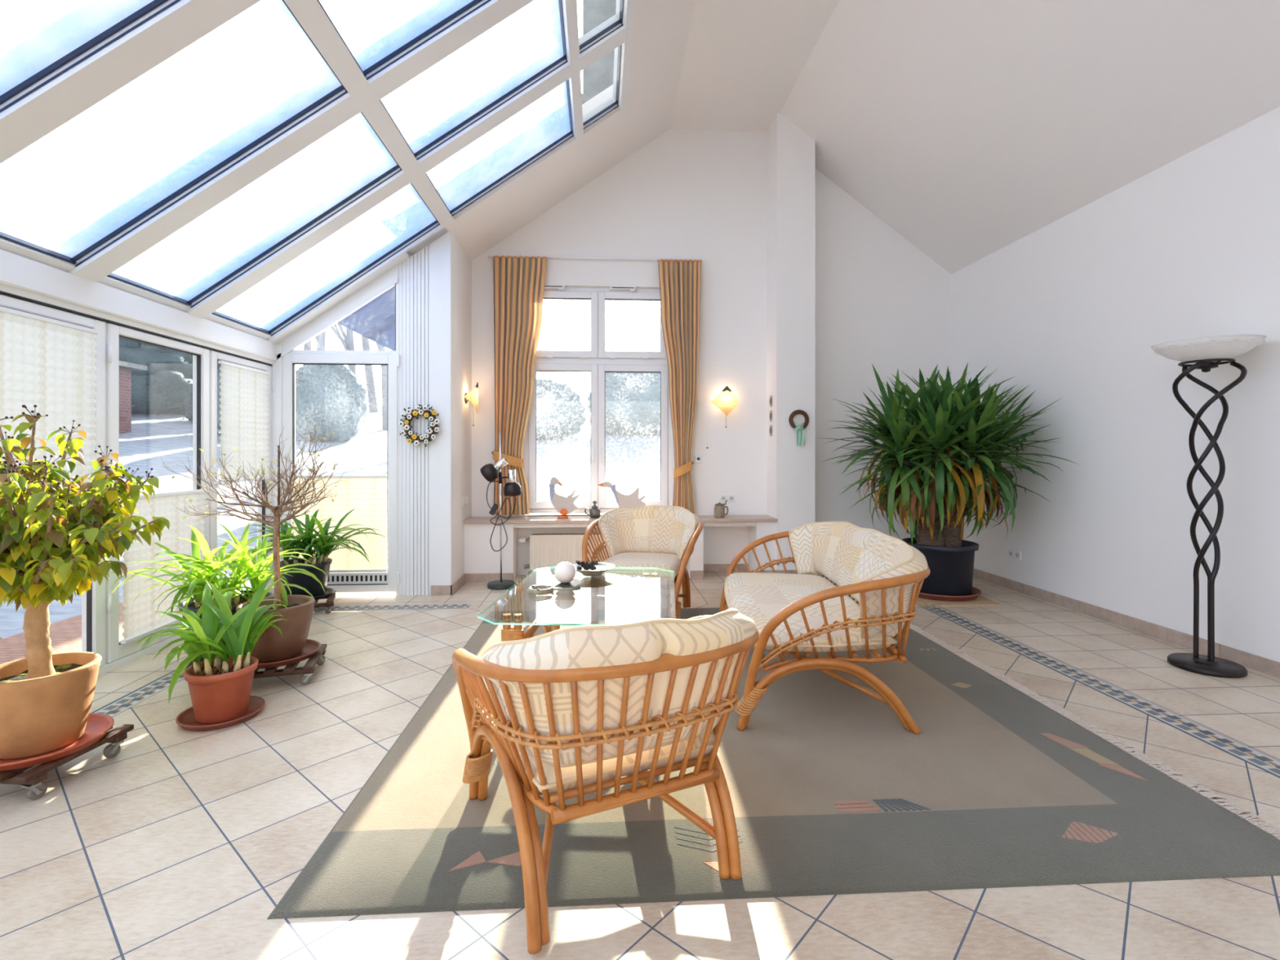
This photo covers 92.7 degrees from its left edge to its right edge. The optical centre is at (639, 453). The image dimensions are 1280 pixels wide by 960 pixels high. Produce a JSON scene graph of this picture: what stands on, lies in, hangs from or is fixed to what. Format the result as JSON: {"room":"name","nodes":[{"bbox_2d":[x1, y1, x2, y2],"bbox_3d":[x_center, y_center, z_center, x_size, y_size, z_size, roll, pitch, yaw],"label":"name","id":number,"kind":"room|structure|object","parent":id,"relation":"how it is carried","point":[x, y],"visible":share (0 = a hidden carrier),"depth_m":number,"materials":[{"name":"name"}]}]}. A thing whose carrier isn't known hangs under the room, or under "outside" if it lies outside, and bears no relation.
{"room":"sunroom","nodes":[
{"label":"sunroom","id":0,"kind":"room"},
{"bbox_2d":[0,651,102,759],"bbox_3d":[-2.244,0.942,2.278,0.352,0.290,0.352,0,0,-4],"label":"pot","id":1,"kind":"object","parent":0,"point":[45,708],"depth_m":2.20,"materials":[{"name":"ceramic"}]},
{"bbox_2d":[399,230,450,595],"bbox_3d":[-1.827,-0.356,5.239,0.430,3.112,0.166,0,0,-4],"label":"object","id":2,"kind":"structure","parent":0,"point":[433,369],"depth_m":5.16,"materials":[{"name":"white"}]},
{"bbox_2d":[274,264,399,595],"bbox_3d":[-2.567,-0.195,5.143,1.071,2.790,0.120,0,0,-4],"label":"trim","id":3,"kind":"structure","parent":2,"relation":"attached to","point":[278,363],"depth_m":5.07,"materials":[{"name":"white plastic"}]},
{"bbox_2d":[276,264,398,359],"bbox_3d":[-2.539,-1.184,5.135,1.005,0.854,0.100,0,0,-4],"label":"window","id":4,"kind":"structure","parent":2,"relation":"in","point":[389,278],"depth_m":5.10,"materials":[{"name":"white"}]},
{"bbox_2d":[293,475,386,573],"bbox_3d":[-2.506,0.590,5.099,0.759,0.812,0.024,0,0,-4],"label":"blind","id":5,"kind":"object","parent":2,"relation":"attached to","point":[367,494],"visible":0.6,"depth_m":5.11,"materials":[{"name":"fabric"}]},
{"bbox_2d":[282,353,399,592],"bbox_3d":[-2.498,0.168,5.127,0.955,1.995,0.082,0,0,-4],"label":"door","id":6,"kind":"structure","parent":2,"relation":"in","point":[388,581],"depth_m":5.11,"materials":[{"name":"white plastic"}]},
{"bbox_2d":[327,573,387,585],"bbox_3d":[-2.507,1.058,5.100,0.779,0.088,0.011,0,0,-4],"label":"vent grille","id":7,"kind":"object","parent":6,"relation":"attached to","point":[333,579],"depth_m":5.11,"materials":[{"name":"white metal"}]},
{"bbox_2d":[398,404,439,446],"bbox_3d":[-1.845,-0.232,5.107,0.341,0.363,0.089,0,0,-4],"label":"flower wreath","id":8,"kind":"object","parent":2,"relation":"attached to","point":[428,415],"visible":1,"depth_m":5.09,"materials":[{"name":"plant"}]},
{"bbox_2d":[431,585,451,595],"bbox_3d":[-1.684,1.159,5.159,0.165,0.082,0.012,0,0,-4],"label":"baseboard","id":9,"kind":"structure","parent":2,"relation":"attached to","point":[435,589],"depth_m":5.15,"materials":[{"name":"tile"}]},
{"bbox_2d":[417,230,471,593],"bbox_3d":[-1.799,-0.398,5.579,0.340,3.195,0.830,0,0,-4],"label":"wall","id":10,"kind":"structure","parent":0,"point":[460,262],"depth_m":5.50,"materials":[{"name":"white paint"}]},
{"bbox_2d":[451,573,465,595],"bbox_3d":[-1.612,1.159,5.423,0.012,0.082,0.506,0,0,-4],"label":"baseboard","id":11,"kind":"structure","parent":10,"relation":"attached to","point":[460,581],"depth_m":5.39,"materials":[{"name":"tile"}]},
{"bbox_2d":[462,495,469,506],"bbox_3d":[-1.629,0.441,5.675,0.016,0.080,0.277,0,0,-4],"label":"wall socket","id":12,"kind":"object","parent":10,"relation":"attached to","point":[465,500],"visible":1,"depth_m":5.67,"materials":[{"name":"white plastic"}]},
{"bbox_2d":[463,382,478,426],"bbox_3d":[-1.580,-0.464,5.739,0.117,0.417,0.284,0,0,-4],"label":"wall sconce","id":13,"kind":"object","parent":10,"relation":"attached to","point":[473,397],"visible":1,"depth_m":5.69,"materials":[{"name":"yellow glass"}]},
{"bbox_2d":[465,573,513,582],"bbox_3d":[-1.410,1.159,5.684,0.450,0.082,0.012,0,0,-4],"label":"baseboard","id":14,"kind":"object","parent":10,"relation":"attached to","point":[469,577],"visible":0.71,"depth_m":5.68,"materials":[{"name":"tile"}]},
{"bbox_2d":[0,572,1279,959],"bbox_3d":[0.338,1.300,1.801,6.850,0.200,9.250,0,0,-4],"label":"floor","id":15,"kind":"structure","parent":0,"point":[180,843],"depth_m":1.94,"materials":[{"name":"tile"}]},
{"bbox_2d":[0,724,133,799],"bbox_3d":[-2.264,1.147,2.277,0.412,0.105,0.410,0,0,4],"label":"trolley","id":16,"kind":"object","parent":15,"relation":"on","point":[31,780],"visible":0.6,"depth_m":2.14,"materials":[{"name":"brown wood"}]},
{"bbox_2d":[0,712,114,771],"bbox_3d":[-2.244,1.077,2.278,0.424,0.034,0.424,0,0,-4],"label":"saucer","id":17,"kind":"object","parent":16,"relation":"on","point":[97,726],"visible":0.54,"depth_m":2.25,"materials":[{"name":"ceramic"}]},
{"bbox_2d":[0,404,169,759],"bbox_3d":[-2.246,0.451,2.233,0.796,1.270,0.785,0,0,19],"label":"potted shrub","id":18,"kind":"object","parent":17,"relation":"on","point":[51,540],"visible":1,"depth_m":2.21,"materials":[{"name":"green plant"}]},
{"bbox_2d":[97,635,180,675],"bbox_3d":[-2.843,1.183,1.177,0.120,0.035,7.920,0,0,-4],"label":"trim","id":19,"kind":"structure","parent":15,"relation":"on","point":[109,666],"depth_m":3.55,"materials":[{"name":"white"}]},
{"bbox_2d":[104,321,274,664],"bbox_3d":[-3.046,0.215,4.263,0.140,1.970,1.833,0,0,-4],"label":"trim","id":20,"kind":"structure","parent":15,"relation":"on","point":[272,366],"depth_m":5.04,"materials":[{"name":"white plastic"}]},
{"bbox_2d":[0,293,105,666],"bbox_3d":[-2.939,0.221,2.891,0.072,1.885,0.915,0,0,-4],"label":"window frame","id":21,"kind":"structure","parent":20,"relation":"attached to","point":[93,601],"depth_m":3.29,"materials":[{"name":"white plastic"}]},
{"bbox_2d":[0,306,97,503],"bbox_3d":[-2.894,-0.095,2.894,0.028,1.132,0.755,0,0,-4],"label":"blind","id":22,"kind":"object","parent":21,"relation":"attached to","point":[46,363],"visible":0.55,"depth_m":2.99,"materials":[{"name":"fabric"}]},
{"bbox_2d":[0,248,277,365],"bbox_3d":[-2.828,-0.820,1.177,0.150,0.190,7.920,0,0,-4],"label":"beam","id":23,"kind":"structure","parent":20,"relation":"on","point":[21,277],"depth_m":3.39,"materials":[{"name":"white"}]},
{"bbox_2d":[106,323,208,662],"bbox_3d":[-2.990,0.221,3.798,0.089,1.885,0.889,0,0,-4],"label":"door","id":24,"kind":"structure","parent":20,"relation":"attached to","point":[116,651],"depth_m":3.56,"materials":[{"name":"white plastic"}]},
{"bbox_2d":[120,488,205,644],"bbox_3d":[-2.954,0.662,3.810,0.028,0.837,0.710,0,0,-4],"label":"blind","id":25,"kind":"object","parent":24,"relation":"attached to","point":[140,619],"visible":0.6,"depth_m":3.71,"materials":[{"name":"fabric"}]},
{"bbox_2d":[208,350,274,592],"bbox_3d":[-3.029,0.221,4.659,0.124,1.885,0.804,0,0,-4],"label":"door","id":26,"kind":"structure","parent":20,"relation":"attached to","point":[214,356],"depth_m":4.31,"materials":[{"name":"white plastic"}]},
{"bbox_2d":[217,360,269,482],"bbox_3d":[-3.009,-0.225,4.653,0.028,0.872,0.630,0,0,-4],"label":"blind","id":27,"kind":"object","parent":26,"relation":"attached to","point":[244,392],"visible":0.9,"depth_m":4.62,"materials":[{"name":"fabric"}]},
{"bbox_2d":[108,522,325,665],"bbox_3d":[-2.406,0.785,3.538,1.046,0.814,0.996,0,0,-43],"label":"leaf plant","id":28,"kind":"object","parent":15,"relation":"on","point":[246,564],"visible":0.62,"depth_m":3.44,"materials":[{"name":"green plant"}]},
{"bbox_2d":[175,695,265,731],"bbox_3d":[-1.906,1.185,2.781,0.336,0.030,0.336,0,0,-4],"label":"saucer","id":29,"kind":"object","parent":15,"relation":"on","point":[185,719],"visible":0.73,"depth_m":2.72,"materials":[{"name":"brown ceramic"}]},
{"bbox_2d":[131,571,288,724],"bbox_3d":[-2.052,0.898,2.783,0.597,0.590,0.972,0,0,-4],"label":"leaf plant","id":30,"kind":"object","parent":29,"relation":"on","point":[220,686],"visible":1,"depth_m":2.76,"materials":[{"name":"plant"}]},
{"bbox_2d":[253,644,326,684],"bbox_3d":[-1.933,1.147,3.260,0.400,0.105,0.400,0,0,-18],"label":"trolley","id":31,"kind":"object","parent":15,"relation":"on","point":[318,658],"visible":0.44,"depth_m":3.15,"materials":[{"name":"brown wood"}]},
{"bbox_2d":[242,639,320,669],"bbox_3d":[-1.954,1.077,3.279,0.424,0.034,0.424,0,0,-4],"label":"saucer","id":32,"kind":"object","parent":31,"relation":"on","point":[311,646],"visible":0.41,"depth_m":3.21,"materials":[{"name":"brown ceramic"}]},
{"bbox_2d":[159,422,347,662],"bbox_3d":[-2.009,0.455,3.221,0.828,1.263,0.963,0,0,-30],"label":"standard tree","id":33,"kind":"object","parent":32,"relation":"on","point":[271,646],"visible":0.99,"depth_m":3.21,"materials":[{"name":"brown plant"}]},
{"bbox_2d":[314,591,336,613],"bbox_3d":[-2.543,1.153,4.652,0.390,0.095,0.380,0,0,-24],"label":"trolley","id":34,"kind":"object","parent":15,"relation":"on","point":[329,604],"visible":0.39,"depth_m":4.57,"materials":[{"name":"brown wood"}]},
{"bbox_2d":[280,587,333,599],"bbox_3d":[-2.583,1.089,4.701,0.400,0.030,0.400,0,0,-4],"label":"saucer","id":35,"kind":"object","parent":34,"relation":"on","point":[329,590],"visible":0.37,"depth_m":4.68,"materials":[{"name":"brown ceramic"}]},
{"bbox_2d":[226,507,384,596],"bbox_3d":[-2.486,0.755,4.644,0.997,0.683,0.801,0,0,-4],"label":"leaf plant","id":36,"kind":"object","parent":35,"relation":"on","point":[322,544],"visible":0.82,"depth_m":4.63,"materials":[{"name":"green plant"}]},
{"bbox_2d":[480,432,521,590],"bbox_3d":[-1.238,0.507,5.472,0.364,1.385,0.262,0,0,-4],"label":"floor lamp","id":37,"kind":"object","parent":15,"relation":"on","point":[490,472],"visible":0.99,"depth_m":5.40,"materials":[{"name":"grey metal"}]},
{"bbox_2d":[488,503,498,515],"bbox_3d":[-1.304,0.500,5.441,0.081,0.103,0.028,0,0,-4],"label":"switch","id":38,"kind":"object","parent":37,"relation":"attached to","point":[493,509],"depth_m":5.43,"materials":[{"name":"black plastic"}]},
{"bbox_2d":[493,457,507,471],"bbox_3d":[-1.239,0.096,5.420,0.131,0.122,0.070,0,0,3],"label":"socket","id":39,"kind":"object","parent":37,"relation":"attached to","point":[502,462],"depth_m":5.39,"materials":[{"name":"silver metal"}]},
{"bbox_2d":[507,469,515,482],"bbox_3d":[-1.139,0.203,5.421,0.074,0.119,0.075,0,0,-4],"label":"socket","id":40,"kind":"object","parent":37,"relation":"attached to","point":[511,473],"depth_m":5.39,"materials":[{"name":"silver metal"}]},
{"bbox_2d":[690,570,703,579],"bbox_3d":[0.543,1.159,5.812,0.125,0.082,0.012,0,0,-4],"label":"baseboard","id":41,"kind":"structure","parent":15,"relation":"on","point":[695,575],"depth_m":5.81,"materials":[{"name":"tile"}]},
{"bbox_2d":[266,607,1279,919],"bbox_3d":[0.460,1.194,3.167,3.023,0.014,3.060,0,0,-3],"label":"rug","id":42,"kind":"object","parent":15,"relation":"on","point":[1000,784],"visible":0.73,"depth_m":2.00,"materials":[{"name":"carpet"}]},
{"bbox_2d":[477,566,675,641],"bbox_3d":[-0.252,0.944,3.150,0.860,0.488,1.260,0,0,3],"label":"glass coffee table","id":43,"kind":"object","parent":42,"relation":"on","point":[649,581],"visible":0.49,"depth_m":3.33,"materials":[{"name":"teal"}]},
{"bbox_2d":[527,584,554,595],"bbox_3d":[-0.498,0.683,3.059,0.136,0.032,0.136,0,0,-4],"label":"ashtray","id":44,"kind":"object","parent":43,"relation":"on","point":[542,589],"visible":1,"depth_m":3.02,"materials":[{"name":"grey stone"}]},
{"bbox_2d":[547,578,581,587],"bbox_3d":[-0.392,0.689,3.225,0.175,0.018,0.177,0,0,-32],"label":"plate","id":45,"kind":"object","parent":43,"relation":"on","point":[575,582],"visible":0.86,"depth_m":3.20,"materials":[{"name":"white ceramic"}]},
{"bbox_2d":[554,560,575,583],"bbox_3d":[-0.397,0.627,3.231,0.114,0.122,0.114,0,0,-4],"label":"candle","id":46,"kind":"object","parent":45,"relation":"on","point":[564,571],"visible":1,"depth_m":3.19,"materials":[{"name":"white wax"}]},
{"bbox_2d":[573,562,615,576],"bbox_3d":[-0.276,0.676,3.519,0.270,0.047,0.270,0,0,-4],"label":"bowl","id":47,"kind":"object","parent":43,"relation":"on","point":[602,567],"visible":0.8,"depth_m":3.52,"materials":[{"name":"white ceramic"}]},
{"bbox_2d":[576,559,598,570],"bbox_3d":[-0.305,0.644,3.516,0.129,0.063,0.119,0,0,-4],"label":"pods","id":48,"kind":"object","parent":47,"relation":"on","point":[586,566],"visible":0.99,"depth_m":3.51,"materials":[{"name":"black plant"}]},
{"bbox_2d":[452,608,759,954],"bbox_3d":[-0.122,0.799,1.854,0.860,0.774,0.880,0,0,-26],"label":"rattan armchair","id":49,"kind":"object","parent":42,"relation":"on","point":[575,711],"visible":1,"depth_m":1.52,"materials":[{"name":"wicker"}]},
{"bbox_2d":[488,690,715,794],"bbox_3d":[-0.154,0.819,1.921,0.581,0.128,0.675,0,0,-26],"label":"seat cushion","id":50,"kind":"object","parent":49,"relation":"on","point":[521,767],"depth_m":1.59,"materials":[{"name":"fabric"}]},
{"bbox_2d":[480,612,755,764],"bbox_3d":[-0.012,0.606,1.627,0.790,0.377,0.364,0,0,-26],"label":"cushion","id":51,"kind":"object","parent":49,"relation":"on","point":[583,695],"depth_m":1.48,"materials":[{"name":"fabric"}]},
{"bbox_2d":[582,505,703,624],"bbox_3d":[0.025,0.799,4.485,0.860,0.774,0.880,0,0,13],"label":"rattan armchair","id":52,"kind":"object","parent":42,"relation":"on","point":[660,536],"visible":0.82,"depth_m":4.66,"materials":[{"name":"fabric"}]},
{"bbox_2d":[601,551,682,578],"bbox_3d":[0.008,0.819,4.413,0.581,0.128,0.675,0,0,13],"label":"seat cushion","id":53,"kind":"object","parent":52,"relation":"on","point":[671,561],"depth_m":4.36,"materials":[{"name":"fabric"}]},
{"bbox_2d":[598,506,699,559],"bbox_3d":[0.083,0.606,4.731,0.790,0.377,0.364,0,0,13],"label":"cushion","id":54,"kind":"object","parent":52,"relation":"on","point":[656,531],"depth_m":4.73,"materials":[{"name":"fabric"}]},
{"bbox_2d":[718,521,929,734],"bbox_3d":[0.893,0.799,3.320,0.880,0.775,1.690,0,0,3],"label":"sofa","id":55,"kind":"object","parent":42,"relation":"on","point":[792,614],"visible":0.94,"depth_m":2.67,"materials":[{"name":"fabric"}]},
{"bbox_2d":[757,569,797,573],"bbox_3d":[1.403,1.159,5.843,0.565,0.082,0.012,0,0,-4],"label":"baseboard","id":56,"kind":"structure","parent":15,"relation":"on","point":[789,571],"depth_m":5.83,"materials":[{"name":"tile"}]},
{"bbox_2d":[822,362,1078,595],"bbox_3d":[2.390,0.205,5.165,1.745,1.954,1.832,0,0,-4],"label":"yucca","id":57,"kind":"object","parent":15,"relation":"on","point":[940,476],"visible":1,"depth_m":4.92,"materials":[{"name":"green plant"}]},
{"bbox_2d":[915,594,1001,606],"bbox_3d":[2.532,1.195,5.111,0.685,0.010,0.673,0,0,1],"label":"floor mat","id":58,"kind":"object","parent":15,"relation":"on","point":[980,600],"visible":0.43,"depth_m":4.86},
{"bbox_2d":[918,586,981,601],"bbox_3d":[2.537,1.165,5.177,0.630,0.050,0.630,0,0,-4],"label":"saucer","id":59,"kind":"object","parent":58,"relation":"on","point":[976,592],"visible":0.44,"depth_m":4.91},
{"bbox_2d":[1150,333,1266,678],"bbox_3d":[3.168,0.289,3.415,0.476,1.821,0.476,0,0,-4],"label":"floor lamp","id":60,"kind":"object","parent":15,"relation":"on","point":[1206,353],"visible":1,"depth_m":3.37,"materials":[{"name":"black metal"}]},
{"bbox_2d":[471,128,951,574],"bbox_3d":[0.727,-1.130,6.341,5.480,4.660,0.360,0,0,-4],"label":"wall","id":61,"kind":"structure","parent":0,"point":[882,302],"depth_m":6.18,"materials":[{"name":"white paint"}]},
{"bbox_2d":[518,533,610,570],"bbox_3d":[-0.410,0.963,5.988,1.535,0.354,0.156,0,0,-4],"label":"radiator","id":62,"kind":"object","parent":61,"relation":"attached to","point":[546,550],"visible":0.44,"depth_m":5.89,"materials":[{"name":"beige metal"}]},
{"bbox_2d":[530,533,602,536],"bbox_3d":[-0.354,0.793,5.975,1.405,0.014,0.110,0,0,-4],"label":"grille","id":63,"kind":"object","parent":62,"relation":"attached to","point":[556,534],"depth_m":5.91,"materials":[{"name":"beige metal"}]},
{"bbox_2d":[487,253,702,261],"bbox_3d":[-0.437,-1.946,6.059,2.120,0.038,0.050,0,0,-4],"label":"rail","id":64,"kind":"object","parent":61,"relation":"attached to","point":[596,257],"visible":0.81,"depth_m":6.05,"materials":[{"name":"white metal"}]},
{"bbox_2d":[491,255,546,515],"bbox_3d":[-1.175,-0.659,5.947,0.536,2.517,0.111,0,0,-4],"label":"striped curtain","id":65,"kind":"object","parent":64,"relation":"hanging from","point":[519,282],"visible":0.94,"depth_m":5.94,"materials":[{"name":"fabric"}]},
{"bbox_2d":[657,258,702,514],"bbox_3d":[0.390,-0.659,6.048,0.449,2.517,0.104,0,0,-4],"label":"striped curtain","id":66,"kind":"object","parent":64,"relation":"hanging from","point":[680,279],"visible":0.98,"depth_m":6.05,"materials":[{"name":"fabric"}]},
{"bbox_2d":[524,284,671,513],"bbox_3d":[-0.415,-0.535,6.136,1.485,2.270,0.159,0,0,-4],"label":"window","id":67,"kind":"structure","parent":61,"relation":"in","point":[597,361],"depth_m":6.12,"materials":[{"name":"white plastic"}]},
{"bbox_2d":[464,521,776,580],"bbox_3d":[-0.174,0.927,5.936,2.950,0.545,0.330,0,0,-4],"label":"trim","id":68,"kind":"structure","parent":61,"relation":"attached to","point":[480,557],"depth_m":5.70,"materials":[{"name":"white paint"}]},
{"bbox_2d":[463,515,777,524],"bbox_3d":[-0.172,0.640,5.979,2.960,0.030,0.485,0,0,-4],"label":"windowsill","id":69,"kind":"structure","parent":61,"relation":"attached to","point":[533,518],"depth_m":5.82,"materials":[{"name":"stone"}]},
{"bbox_2d":[548,476,580,518],"bbox_3d":[-0.729,0.425,5.886,0.299,0.399,0.062,0,0,-4],"label":"goose","id":70,"kind":"object","parent":69,"relation":"on","point":[564,505],"visible":1,"depth_m":5.88,"materials":[{"name":"grey paint"}]},
{"bbox_2d":[584,500,600,518],"bbox_3d":[-0.450,0.542,5.905,0.141,0.165,0.112,0,0,-36],"label":"lidded pot","id":71,"kind":"object","parent":69,"relation":"on","point":[594,512],"visible":1,"depth_m":5.88,"materials":[{"name":"grey metal"}]},
{"bbox_2d":[598,480,645,507],"bbox_3d":[-0.177,0.447,5.922,0.476,0.355,0.062,0,0,-4],"label":"goose","id":72,"kind":"object","parent":69,"relation":"on","point":[632,500],"visible":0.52,"depth_m":5.92,"materials":[{"name":"grey paint"}]},
{"bbox_2d":[714,499,728,517],"bbox_3d":[0.788,0.540,5.958,0.130,0.170,0.104,0,0,27],"label":"stein","id":73,"kind":"object","parent":69,"relation":"on","point":[719,508],"visible":1,"depth_m":5.92,"materials":[{"name":"beige ceramic"}]},
{"bbox_2d":[694,455,702,463],"bbox_3d":[0.585,0.060,6.139,0.072,0.080,0.024,0,0,-4],"label":"thermostat","id":74,"kind":"object","parent":61,"relation":"attached to","point":[698,459],"visible":1,"depth_m":6.13,"materials":[{"name":"white plastic"}]},
{"bbox_2d":[711,385,738,427],"bbox_3d":[0.860,-0.464,6.111,0.284,0.417,0.117,0,0,-4],"label":"wall sconce","id":75,"kind":"object","parent":61,"relation":"attached to","point":[726,401],"visible":1,"depth_m":6.06,"materials":[{"name":"yellow glass"}]},
{"bbox_2d":[703,563,748,572],"bbox_3d":[0.841,1.159,6.162,0.515,0.082,0.012,0,0,-4],"label":"baseboard","id":76,"kind":"structure","parent":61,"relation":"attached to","point":[742,567],"depth_m":6.16,"materials":[{"name":"tile"}]},
{"bbox_2d":[719,494,735,502],"bbox_3d":[0.883,0.455,6.166,0.162,0.080,0.014,0,0,-4],"label":"wall socket","id":77,"kind":"object","parent":61,"relation":"attached to","point":[722,498],"visible":0.98,"depth_m":6.16,"materials":[{"name":"white plastic"}]},
{"bbox_2d":[769,395,772,407],"bbox_3d":[1.291,-0.515,6.027,0.015,0.115,0.082,0,0,-4],"label":"oval plaque","id":78,"kind":"object","parent":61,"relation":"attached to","point":[771,397],"visible":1,"depth_m":6.02,"materials":[{"name":"silver metal"}]},
{"bbox_2d":[769,424,772,436],"bbox_3d":[1.291,-0.225,6.027,0.015,0.115,0.082,0,0,-4],"label":"oval plaque","id":79,"kind":"object","parent":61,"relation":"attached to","point":[771,426],"visible":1,"depth_m":6.02,"materials":[{"name":"silver metal"}]},
{"bbox_2d":[766,112,815,569],"bbox_3d":[1.486,-1.050,6.033,0.375,4.500,0.355,0,0,-4],"label":"pillar","id":80,"kind":"structure","parent":61,"relation":"attached to","point":[790,152],"depth_m":5.86,"materials":[{"name":"white paint"}]},
{"bbox_2d":[788,409,808,445],"bbox_3d":[1.521,-0.247,5.823,0.195,0.343,0.061,0,0,-4],"label":"wreath","id":81,"kind":"object","parent":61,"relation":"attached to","point":[800,433],"visible":1,"depth_m":5.82,"materials":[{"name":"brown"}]},
{"bbox_2d":[406,0,1279,274],"bbox_3d":[1.021,-2.588,1.851,5.480,1.863,9.360,0,0,-4],"label":"ceiling","id":82,"kind":"structure","parent":0,"point":[968,128],"depth_m":4.56,"materials":[{"name":"white paint"}]},
{"bbox_2d":[0,0,634,343],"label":"window","id":83,"kind":"structure","parent":82,"relation":"attached to","point":[250,166],"depth_m":3.19,"materials":[{"name":"white"}]},
{"bbox_2d":[901,537,978,595],"bbox_3d":[2.537,0.967,5.177,0.596,0.430,0.596,0,0,-4],"label":"tub","id":84,"kind":"object","parent":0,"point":[950,562],"depth_m":4.95,"materials":[{"name":"grey plastic"}]},
{"bbox_2d":[951,106,1279,662],"bbox_3d":[3.629,-0.388,2.047,0.250,3.176,9.310,0,0,-4],"label":"wall","id":85,"kind":"structure","parent":0,"point":[1074,308],"depth_m":4.07,"materials":[{"name":"white paint"}]},
{"bbox_2d":[1008,548,1021,560],"bbox_3d":[3.283,0.885,5.346,0.014,0.080,0.162,0,0,-4],"label":"wall socket","id":86,"kind":"object","parent":85,"relation":"attached to","point":[1012,553],"visible":1,"depth_m":5.34,"materials":[{"name":"white plastic"}]},
{"bbox_2d":[973,568,1279,678],"bbox_3d":[3.502,1.159,1.983,0.012,0.082,8.700,0,0,-4],"label":"baseboard","id":87,"kind":"structure","parent":85,"relation":"attached to","point":[1268,666],"depth_m":4.08,"materials":[{"name":"tile"}]},
{"label":"outside","id":88,"kind":"structure","parent":0,"visible":0},
{"bbox_2d":[0,404,660,639],"bbox_3d":[-8.727,-2.413,18.468,95.000,8.127,62.000,0,0,-4],"label":"ground","id":89,"kind":"structure","parent":88,"point":[632,462],"depth_m":15.71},
{"bbox_2d":[0,601,124,664],"bbox_3d":[-3.514,1.282,1.323,1.160,0.075,8.100,0,0,-4],"label":"terrace","id":90,"kind":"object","parent":89,"relation":"on","point":[65,635],"depth_m":4.08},
{"bbox_2d":[119,360,147,433],"bbox_3d":[-18.159,-1.700,18.652,3.800,2.400,3.000,0,0,-4],"label":"shed","id":91,"kind":"object","parent":89,"relation":"on","point":[126,368],"visible":0.09,"depth_m":19.70,"materials":[{"name":"red brick"}]},
{"bbox_2d":[119,337,192,415],"bbox_3d":[-23.488,-6.646,27.683,8.060,10.674,8.301,0,0,22],"label":"building","id":92,"kind":"structure","parent":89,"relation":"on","point":[156,390],"depth_m":26.07,"materials":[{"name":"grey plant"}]},
{"bbox_2d":[175,360,221,422],"bbox_3d":[-17.321,-3.823,26.003,4.408,5.896,4.331,0,0,22],"label":"conifer tree","id":93,"kind":"object","parent":89,"relation":"on","point":[188,398],"visible":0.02,"depth_m":24.69,"materials":[{"name":"grey plant"}]},
{"bbox_2d":[217,368,221,434],"bbox_3d":[-13.844,-1.779,21.552,2.814,3.356,2.374,0,0,-4],"label":"bush","id":94,"kind":"object","parent":89,"relation":"on","point":[219,384],"visible":0.06,"depth_m":20.93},
{"bbox_2d":[302,339,311,366],"bbox_3d":[-15.560,-8.965,27.803,7.028,15.623,4.096,0,0,-4],"label":"bare tree","id":95,"kind":"object","parent":89,"relation":"on","point":[307,346],"visible":0.02,"depth_m":27.50,"materials":[{"name":"grey plant"}]},
{"bbox_2d":[315,330,325,350],"bbox_3d":[-17.958,-13.027,34.686,7.775,21.555,8.168,0,0,21],"label":"bare tree","id":96,"kind":"object","parent":89,"relation":"on","point":[321,339],"visible":0.02,"depth_m":35.38,"materials":[{"name":"grey plant"}]},
{"bbox_2d":[295,364,372,442],"bbox_3d":[-11.084,-1.683,21.401,2.712,3.817,2.658,0,0,31],"label":"bush","id":97,"kind":"object","parent":89,"relation":"on","point":[331,397],"visible":0.77,"depth_m":20.65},
{"bbox_2d":[330,323,355,376],"bbox_3d":[-12.732,-8.191,26.304,6.634,13.935,6.349,0,0,-42],"label":"bare tree","id":98,"kind":"object","parent":89,"relation":"on","point":[348,343],"visible":0.02,"depth_m":27.61,"materials":[{"name":"grey plant"}]},
{"bbox_2d":[330,285,395,351],"bbox_3d":[-5.813,-2.349,16.826,3.400,6.042,4.460,0,0,-4],"label":"house","id":99,"kind":"structure","parent":89,"relation":"on","point":[375,321],"depth_m":15.95,"materials":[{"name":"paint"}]},
{"bbox_2d":[361,335,377,412],"bbox_3d":[-18.296,-12.457,38.197,5.615,19.957,7.818,0,0,24],"label":"bare tree","id":100,"kind":"object","parent":89,"relation":"on","point":[373,407],"visible":0.02,"depth_m":38.88,"materials":[{"name":"grey plant"}]},
{"bbox_2d":[375,342,387,430],"bbox_3d":[-12.539,-7.303,25.540,3.533,12.796,5.801,0,0,20],"label":"bare tree","id":101,"kind":"object","parent":89,"relation":"on","point":[380,348],"visible":0.02,"depth_m":26.21,"materials":[{"name":"grey plant"}]},
{"bbox_2d":[536,375,589,439],"bbox_3d":[-3.818,-1.582,24.398,3.617,2.976,3.381,0,0,-34],"label":"bush","id":102,"kind":"object","parent":89,"relation":"on","point":[560,411],"visible":0.47,"depth_m":23.41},
{"bbox_2d":[582,372,660,435],"bbox_3d":[0.005,-2.094,25.939,5.178,3.945,4.323,0,0,-4],"label":"bush","id":103,"kind":"object","parent":89,"relation":"on","point":[632,399],"visible":0.48,"depth_m":24.44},
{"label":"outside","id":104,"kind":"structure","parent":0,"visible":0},
{"bbox_2d":[581,0,616,104],"bbox_3d":[-0.037,-4.485,6.837,1.300,2.530,0.770,0,0,-4],"label":"window pane","id":105,"kind":"object","parent":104,"point":[598,76],"visible":0.02,"depth_m":6.48,"materials":[{"name":"glass"}]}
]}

